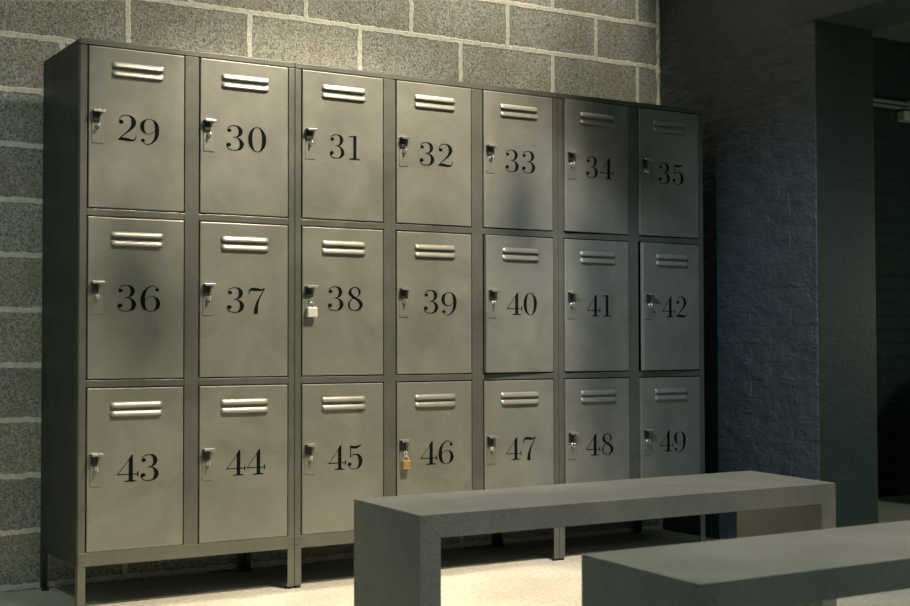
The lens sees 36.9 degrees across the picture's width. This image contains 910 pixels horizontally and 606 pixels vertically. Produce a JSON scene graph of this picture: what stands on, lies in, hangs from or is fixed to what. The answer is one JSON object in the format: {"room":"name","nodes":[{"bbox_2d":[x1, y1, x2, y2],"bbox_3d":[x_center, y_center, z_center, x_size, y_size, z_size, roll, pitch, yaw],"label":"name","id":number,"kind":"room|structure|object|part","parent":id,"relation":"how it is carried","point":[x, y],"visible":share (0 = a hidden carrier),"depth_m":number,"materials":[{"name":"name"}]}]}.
{"room":"changing room","nodes":[
{"label":"changing room","id":0,"kind":"room"},
{"bbox_2d":[0,0,659,592],"bbox_3d":[-1.071,-0.967,5.033,4.555,3.900,0.200,1,-2,-32],"label":"wall","id":1,"kind":"structure","parent":0,"point":[606,49],"depth_m":5.06,"materials":[{"name":"concrete"}]},
{"bbox_2d":[656,0,662,529],"bbox_3d":[0.915,-0.935,6.136,0.017,3.894,0.011,1,-2,-32],"label":"trim","id":2,"kind":"structure","parent":1,"relation":"attached to","point":[657,1],"depth_m":6.14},
{"bbox_2d":[0,495,909,605],"bbox_3d":[1.466,0.962,2.824,11.000,0.100,7.800,1,-2,-32],"label":"floor","id":3,"kind":"structure","parent":0,"point":[517,574],"depth_m":4.74,"materials":[{"name":"beige concrete"}]},
{"bbox_2d":[40,37,294,605],"bbox_3d":[-0.971,0.072,4.643,0.740,1.800,0.461,1,-2,-32],"label":"locker","id":4,"kind":"object","parent":3,"relation":"on","point":[167,376],"visible":1,"depth_m":4.46,"materials":[{"name":"metal"}]},
{"bbox_3d":[-1.388,0.900,4.614,0.024,0.128,0.028,1,-2,-32],"label":"leg","id":5,"kind":"part","parent":4,"relation":"part of","materials":[{"name":"metal"}]},
{"bbox_3d":[-1.298,0.000,4.470,0.001,1.663,0.415,1,-2,-32],"label":"panel","id":6,"kind":"part","parent":4,"relation":"part of","materials":[{"name":"metal"}]},
{"bbox_3d":[-1.174,0.890,4.268,0.024,0.128,0.028,1,-2,-32],"label":"leg","id":7,"kind":"part","parent":4,"relation":"part of","materials":[{"name":"metal"}]},
{"bbox_3d":[-1.129,0.525,4.286,0.038,0.105,0.002,1,-2,-32],"label":"lock plate","id":8,"kind":"part","parent":4,"relation":"part of","materials":[{"name":"metal"}]},
{"bbox_3d":[-1.123,0.477,4.278,0.038,0.008,0.021,1,-2,-32],"label":"finger pull","id":9,"kind":"part","parent":4,"relation":"part of","materials":[{"name":"metal"}]},
{"bbox_3d":[-1.130,-0.017,4.303,0.038,0.105,0.002,1,-2,-32],"label":"lock plate","id":10,"kind":"part","parent":4,"relation":"part of","materials":[{"name":"metal"}]},
{"bbox_3d":[-1.131,-0.559,4.319,0.038,0.105,0.002,1,-2,-32],"label":"lock plate","id":11,"kind":"part","parent":4,"relation":"part of","materials":[{"name":"metal"}]},
{"bbox_3d":[-1.125,-0.608,4.310,0.038,0.008,0.021,1,-2,-32],"label":"finger pull","id":12,"kind":"part","parent":4,"relation":"part of","materials":[{"name":"metal"}]},
{"bbox_3d":[-1.024,0.527,4.363,0.316,0.513,0.018,1,-2,-32],"label":"door","id":13,"kind":"part","parent":4,"relation":"part of","materials":[{"name":"metal"}]},
{"bbox_3d":[-1.026,-0.015,4.379,0.316,0.513,0.018,1,-2,-32],"label":"door","id":14,"kind":"part","parent":4,"relation":"part of","materials":[{"name":"metal"}]},
{"bbox_3d":[-1.027,-0.557,4.395,0.316,0.513,0.018,1,-2,-32],"label":"door","id":15,"kind":"part","parent":4,"relation":"part of","materials":[{"name":"metal"}]},
{"bbox_3d":[-1.093,0.011,4.841,0.738,1.663,0.001,1,-2,-32],"label":"panel","id":16,"kind":"part","parent":4,"relation":"part of","materials":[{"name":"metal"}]},
{"bbox_3d":[-0.981,-0.827,4.681,0.740,0.001,0.435,1,-2,-32],"label":"panel","id":17,"kind":"part","parent":4,"relation":"part of","materials":[{"name":"metal"}]},
{"bbox_2d":[87,216,273,224],"bbox_3d":[-0.985,-0.277,4.673,0.738,0.002,0.412,1,-2,-32],"label":"shelf","id":18,"kind":"object","parent":4,"relation":"attached to","point":[269,220],"depth_m":4.54,"materials":[{"name":"metal"}]},
{"bbox_3d":[-0.867,0.809,4.454,0.740,0.043,0.020,1,-2,-32],"label":"plinth rail","id":19,"kind":"part","parent":4,"relation":"part of","materials":[{"name":"metal"}]},
{"bbox_3d":[-0.813,0.530,4.482,0.038,0.105,0.002,1,-2,-32],"label":"lock plate","id":20,"kind":"part","parent":4,"relation":"part of","materials":[{"name":"metal"}]},
{"bbox_3d":[-0.814,-0.012,4.498,0.038,0.105,0.002,1,-2,-32],"label":"lock plate","id":21,"kind":"part","parent":4,"relation":"part of","materials":[{"name":"metal"}]},
{"bbox_3d":[-0.815,-0.554,4.514,0.038,0.105,0.002,1,-2,-32],"label":"lock plate","id":22,"kind":"part","parent":4,"relation":"part of","materials":[{"name":"metal"}]},
{"bbox_3d":[-0.808,-0.060,4.489,0.038,0.008,0.021,1,-2,-32],"label":"finger pull","id":23,"kind":"part","parent":4,"relation":"part of","materials":[{"name":"metal"}]},
{"bbox_3d":[-0.779,0.910,4.991,0.024,0.128,0.028,1,-2,-32],"label":"leg","id":24,"kind":"part","parent":4,"relation":"part of","materials":[{"name":"metal"}]},
{"bbox_3d":[-0.708,0.532,4.558,0.316,0.513,0.018,1,-2,-32],"label":"door","id":25,"kind":"part","parent":4,"relation":"part of","materials":[{"name":"metal"}]},
{"bbox_3d":[-0.709,-0.010,4.574,0.316,0.513,0.018,1,-2,-32],"label":"door","id":26,"kind":"part","parent":4,"relation":"part of","materials":[{"name":"metal"}]},
{"bbox_3d":[-0.711,-0.552,4.591,0.316,0.513,0.018,1,-2,-32],"label":"door","id":27,"kind":"part","parent":4,"relation":"part of","materials":[{"name":"metal"}]},
{"bbox_3d":[-0.669,0.010,4.859,0.001,1.663,0.415,1,-2,-32],"label":"panel","id":28,"kind":"part","parent":4,"relation":"part of","materials":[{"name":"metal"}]},
{"bbox_3d":[-0.565,0.899,4.645,0.024,0.128,0.028,1,-2,-32],"label":"leg","id":29,"kind":"part","parent":4,"relation":"part of","materials":[{"name":"metal"}]},
{"bbox_2d":[246,62,558,587],"bbox_3d":[-0.178,0.085,5.126,1.112,1.800,0.474,1,-2,-32],"label":"locker","id":30,"kind":"object","parent":3,"relation":"on","point":[426,209],"visible":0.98,"depth_m":4.92,"materials":[{"name":"metal"}]},
{"bbox_3d":[-0.756,0.911,5.005,0.024,0.128,0.028,1,-2,-32],"label":"leg","id":31,"kind":"part","parent":30,"relation":"part of","materials":[{"name":"metal"}]},
{"bbox_3d":[-0.542,0.900,4.659,0.024,0.128,0.028,1,-2,-32],"label":"leg","id":32,"kind":"part","parent":30,"relation":"part of","materials":[{"name":"metal"}]},
{"bbox_3d":[-0.497,0.535,4.677,0.038,0.105,0.002,1,-2,-32],"label":"lock plate","id":33,"kind":"part","parent":30,"relation":"part of","materials":[{"name":"metal"}]},
{"bbox_3d":[-0.499,-0.007,4.693,0.038,0.105,0.002,1,-2,-32],"label":"lock plate","id":34,"kind":"part","parent":30,"relation":"part of","materials":[{"name":"metal"}]},
{"bbox_3d":[-0.500,-0.549,4.709,0.038,0.105,0.002,1,-2,-32],"label":"lock plate","id":35,"kind":"part","parent":30,"relation":"part of","materials":[{"name":"metal"}]},
{"bbox_3d":[-0.491,0.487,4.668,0.038,0.008,0.021,1,-2,-32],"label":"finger pull","id":36,"kind":"part","parent":30,"relation":"part of","materials":[{"name":"metal"}]},
{"bbox_2d":[306,301,317,316],"bbox_3d":[-0.491,0.021,4.680,0.037,0.054,0.016,1,-2,-32],"label":"padlock","id":37,"kind":"object","parent":30,"relation":"hanging from","point":[310,311],"visible":1,"depth_m":4.67,"materials":[{"name":"metal"}]},
{"bbox_3d":[-0.077,0.822,4.942,1.112,0.043,0.020,1,-2,-32],"label":"plinth rail","id":38,"kind":"part","parent":30,"relation":"part of","materials":[{"name":"metal"}]},
{"bbox_3d":[-0.393,0.538,4.753,0.316,0.513,0.018,1,-2,-32],"label":"door","id":39,"kind":"part","parent":30,"relation":"part of","materials":[{"name":"metal"}]},
{"bbox_3d":[-0.394,-0.005,4.769,0.316,0.513,0.018,1,-2,-32],"label":"door","id":40,"kind":"part","parent":30,"relation":"part of","materials":[{"name":"metal"}]},
{"bbox_3d":[-0.395,-0.547,4.786,0.316,0.513,0.018,1,-2,-32],"label":"door","id":41,"kind":"part","parent":30,"relation":"part of","materials":[{"name":"metal"}]},
{"bbox_3d":[-0.303,0.024,5.329,1.110,1.663,0.001,1,-2,-32],"label":"panel","id":42,"kind":"part","parent":30,"relation":"part of","materials":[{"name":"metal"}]},
{"bbox_3d":[-0.182,-0.002,4.888,0.038,0.105,0.002,1,-2,-32],"label":"lock plate","id":43,"kind":"part","parent":30,"relation":"part of","materials":[{"name":"metal"}]},
{"bbox_3d":[-0.184,-0.544,4.904,0.038,0.105,0.002,1,-2,-32],"label":"lock plate","id":44,"kind":"part","parent":30,"relation":"part of","materials":[{"name":"metal"}]},
{"bbox_3d":[-0.181,0.540,4.872,0.038,0.105,0.002,1,-2,-32],"label":"lock plate","id":45,"kind":"part","parent":30,"relation":"part of","materials":[{"name":"metal"}]},
{"bbox_2d":[402,455,410,468],"bbox_3d":[-0.173,0.566,4.860,0.029,0.049,0.016,1,-2,-32],"label":"padlock","id":46,"kind":"object","parent":30,"relation":"hanging from","point":[406,464],"visible":1,"depth_m":4.85,"materials":[{"name":"gold metal"}]},
{"bbox_2d":[301,226,537,241],"bbox_3d":[-0.195,-0.264,5.162,1.110,0.002,0.412,1,-2,-32],"label":"shelf","id":47,"kind":"object","parent":30,"relation":"attached to","point":[475,231],"depth_m":5.02,"materials":[{"name":"metal"}]},
{"bbox_3d":[-0.191,-0.814,5.169,1.112,0.001,0.435,1,-2,-32],"label":"panel","id":48,"kind":"part","parent":30,"relation":"part of","materials":[{"name":"metal"}]},
{"bbox_3d":[-0.078,0.001,4.965,0.316,0.513,0.018,1,-2,-32],"label":"door","id":49,"kind":"part","parent":30,"relation":"part of","materials":[{"name":"metal"}]},
{"bbox_3d":[-0.079,-0.542,4.981,0.316,0.513,0.018,1,-2,-32],"label":"door","id":50,"kind":"part","parent":30,"relation":"part of","materials":[{"name":"metal"}]},
{"bbox_3d":[-0.077,0.543,4.949,0.316,0.513,0.018,1,-2,-32],"label":"door","id":51,"kind":"part","parent":30,"relation":"part of","materials":[{"name":"metal"}]},
{"bbox_3d":[0.133,-0.539,5.100,0.038,0.105,0.002,1,-2,-32],"label":"lock plate","id":52,"kind":"part","parent":30,"relation":"part of","materials":[{"name":"metal"}]},
{"bbox_3d":[0.135,0.546,5.068,0.038,0.105,0.002,1,-2,-32],"label":"lock plate","id":53,"kind":"part","parent":30,"relation":"part of","materials":[{"name":"metal"}]},
{"bbox_3d":[0.141,0.003,5.074,0.038,0.105,0.002,1,-2,-34],"label":"lock plate","id":54,"kind":"part","parent":30,"relation":"part of","materials":[{"name":"silver metal"}]},
{"bbox_3d":[0.169,0.926,5.576,0.024,0.128,0.028,1,-2,-32],"label":"leg","id":55,"kind":"part","parent":30,"relation":"part of","materials":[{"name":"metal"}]},
{"bbox_3d":[0.237,-0.537,5.177,0.316,0.513,0.018,1,-2,-32],"label":"door","id":56,"kind":"part","parent":30,"relation":"part of","materials":[{"name":"metal"}]},
{"bbox_3d":[0.240,0.548,5.144,0.316,0.513,0.018,1,-2,-32],"label":"door","id":57,"kind":"part","parent":30,"relation":"part of","materials":[{"name":"metal"}]},
{"bbox_3d":[0.242,0.005,5.155,0.316,0.513,0.018,1,-2,-34],"label":"door","id":58,"kind":"part","parent":30,"relation":"part of","materials":[{"name":"metal"}]},
{"bbox_3d":[0.278,0.026,5.445,0.001,1.663,0.415,1,-2,-32],"label":"panel","id":59,"kind":"part","parent":30,"relation":"part of","materials":[{"name":"metal"}]},
{"bbox_3d":[0.383,0.915,5.231,0.024,0.128,0.028,1,-2,-32],"label":"leg","id":60,"kind":"part","parent":30,"relation":"part of","materials":[{"name":"metal"}]},
{"bbox_2d":[354,471,836,605],"bbox_3d":[0.403,0.711,3.542,1.370,0.450,0.392,1,-2,-32],"label":"bench","id":61,"kind":"object","parent":3,"relation":"on","point":[397,539],"visible":0.95,"depth_m":3.32,"materials":[{"name":"grey concrete"}]},
{"bbox_3d":[-0.139,0.702,3.196,0.056,0.450,0.376,1,-2,-27],"label":"leg","id":62,"kind":"part","parent":61,"relation":"part of","materials":[{"name":"grey concrete"}]},
{"bbox_3d":[0.403,0.513,3.547,1.369,0.054,0.392,1,-2,-32],"label":"seat","id":63,"kind":"part","parent":61,"relation":"part of","materials":[{"name":"grey concrete"}]},
{"bbox_3d":[0.935,0.720,3.871,0.055,0.450,0.405,1,-2,-23],"label":"leg","id":64,"kind":"part","parent":61,"relation":"part of","materials":[{"name":"grey concrete"}]},
{"bbox_2d":[499,93,705,559],"bbox_3d":[0.613,0.097,5.610,0.740,1.800,0.483,1,-2,-32],"label":"locker","id":65,"kind":"object","parent":3,"relation":"on","point":[631,290],"visible":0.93,"depth_m":5.44,"materials":[{"name":"metal"}]},
{"bbox_3d":[0.405,0.915,5.244,0.024,0.128,0.028,1,-2,-32],"label":"leg","id":66,"kind":"part","parent":65,"relation":"part of","materials":[{"name":"metal"}]},
{"bbox_3d":[0.450,0.008,5.277,0.038,0.105,0.002,1,-2,-32],"label":"lock plate","id":67,"kind":"part","parent":65,"relation":"part of","materials":[{"name":"metal"}]},
{"bbox_3d":[0.451,-0.534,5.290,0.038,0.105,0.002,1,-2,-33],"label":"lock plate","id":68,"kind":"part","parent":65,"relation":"part of","materials":[{"name":"silver metal"}]},
{"bbox_3d":[0.452,0.551,5.260,0.038,0.105,0.002,1,-2,-32],"label":"lock plate","id":69,"kind":"part","parent":65,"relation":"part of","materials":[{"name":"silver metal"}]},
{"bbox_3d":[0.554,-0.532,5.369,0.316,0.513,0.018,1,-2,-33],"label":"door","id":70,"kind":"part","parent":65,"relation":"part of","materials":[{"name":"metal"}]},
{"bbox_3d":[0.554,0.011,5.354,0.316,0.513,0.018,1,-2,-32],"label":"door","id":71,"kind":"part","parent":65,"relation":"part of","materials":[{"name":"metal"}]},
{"bbox_3d":[0.556,0.553,5.338,0.316,0.513,0.018,1,-2,-32],"label":"door","id":72,"kind":"part","parent":65,"relation":"part of","materials":[{"name":"metal"}]},
{"bbox_2d":[563,238,670,247],"bbox_3d":[0.594,-0.251,5.650,0.738,0.002,0.412,1,-2,-32],"label":"shelf","id":73,"kind":"object","parent":65,"relation":"attached to","point":[631,241],"depth_m":5.47,"materials":[{"name":"metal"}]},
{"bbox_3d":[0.599,-0.801,5.657,0.740,0.001,0.435,1,-2,-32],"label":"panel","id":74,"kind":"part","parent":65,"relation":"part of","materials":[{"name":"metal"}]},
{"bbox_3d":[0.710,0.003,5.457,0.740,1.620,0.020,1,-2,-32],"label":"frame","id":75,"kind":"part","parent":65,"relation":"part of","materials":[{"name":"metal"}]},
{"bbox_3d":[0.800,0.936,5.967,0.024,0.128,0.028,1,-2,-32],"label":"leg","id":76,"kind":"part","parent":65,"relation":"part of","materials":[{"name":"metal"}]},
{"bbox_3d":[0.766,-0.529,5.487,0.038,0.105,0.002,1,-2,-33],"label":"lock plate","id":77,"kind":"part","parent":65,"relation":"part of","materials":[{"name":"silver metal"}]},
{"bbox_3d":[0.769,0.556,5.454,0.038,0.105,0.002,1,-2,-33],"label":"lock plate","id":78,"kind":"part","parent":65,"relation":"part of","materials":[{"name":"silver metal"}]},
{"bbox_3d":[0.777,0.013,5.458,0.038,0.105,0.002,1,-2,-36],"label":"lock plate","id":79,"kind":"part","parent":65,"relation":"part of","materials":[{"name":"silver metal"}]},
{"bbox_3d":[0.910,0.036,5.835,0.001,1.663,0.415,1,-2,-32],"label":"panel","id":80,"kind":"part","parent":65,"relation":"part of","materials":[{"name":"metal"}]},
{"bbox_3d":[0.870,-0.526,5.565,0.316,0.513,0.018,1,-2,-33],"label":"door","id":81,"kind":"part","parent":65,"relation":"part of","materials":[{"name":"metal"}]},
{"bbox_3d":[0.872,0.558,5.532,0.316,0.513,0.018,1,-2,-33],"label":"door","id":82,"kind":"part","parent":65,"relation":"part of","materials":[{"name":"metal"}]},
{"bbox_3d":[0.876,0.016,5.541,0.316,0.513,0.018,1,-2,-36],"label":"door","id":83,"kind":"part","parent":65,"relation":"part of","materials":[{"name":"metal"}]},
{"bbox_3d":[1.014,0.925,5.621,0.024,0.128,0.028,1,-2,-32],"label":"leg","id":84,"kind":"part","parent":65,"relation":"part of","materials":[{"name":"metal"}]},
{"bbox_2d":[582,520,909,605],"bbox_3d":[0.870,0.683,2.650,1.354,0.450,0.349,1,-2,-32],"label":"bench","id":85,"kind":"object","parent":3,"relation":"on","point":[793,568],"visible":1,"depth_m":2.37,"materials":[{"name":"grey concrete"}]},
{"bbox_3d":[0.331,0.675,2.317,0.056,0.450,0.355,1,-2,-27],"label":"leg","id":86,"kind":"part","parent":85,"relation":"part of","materials":[{"name":"grey concrete"}]},
{"bbox_2d":[659,0,877,539],"bbox_3d":[1.255,-0.946,5.918,0.332,3.900,1.140,1,-2,-32],"label":"wall","id":87,"kind":"structure","parent":0,"point":[789,284],"depth_m":5.49,"materials":[{"name":"paint"}]},
{"bbox_2d":[788,0,909,29],"bbox_3d":[2.960,-2.081,3.182,0.339,1.802,5.675,1,-2,-32],"label":"ceiling","id":88,"kind":"structure","parent":87,"relation":"attached to","point":[867,14],"depth_m":5.31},
{"bbox_2d":[873,37,909,497],"bbox_3d":[2.649,-0.296,7.683,3.913,2.700,0.150,1,-2,-32],"label":"wall","id":89,"kind":"structure","parent":0,"point":[891,58],"depth_m":7.42,"materials":[{"name":"green brick"}]},
{"bbox_2d":[873,98,909,110],"bbox_3d":[2.761,-1.076,7.668,1.840,0.062,0.036,1,-2,-32],"label":"conduit","id":90,"kind":"object","parent":89,"relation":"attached to","point":[906,104],"visible":0.41,"depth_m":7.42,"materials":[{"name":"metal"}]},
{"bbox_2d":[897,110,909,122],"bbox_3d":[2.529,-1.014,7.508,0.220,0.070,0.060,1,-2,-32],"label":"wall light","id":91,"kind":"object","parent":89,"relation":"attached to","point":[902,116],"visible":1,"depth_m":7.44,"materials":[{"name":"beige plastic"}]},
{"bbox_2d":[873,21,909,42],"bbox_3d":[3.816,-1.544,5.827,3.913,0.100,4.300,1,-2,-32],"label":"ceiling","id":92,"kind":"structure","parent":0,"point":[901,31],"depth_m":7.29,"materials":[{"name":"grey paint"}]}
]}

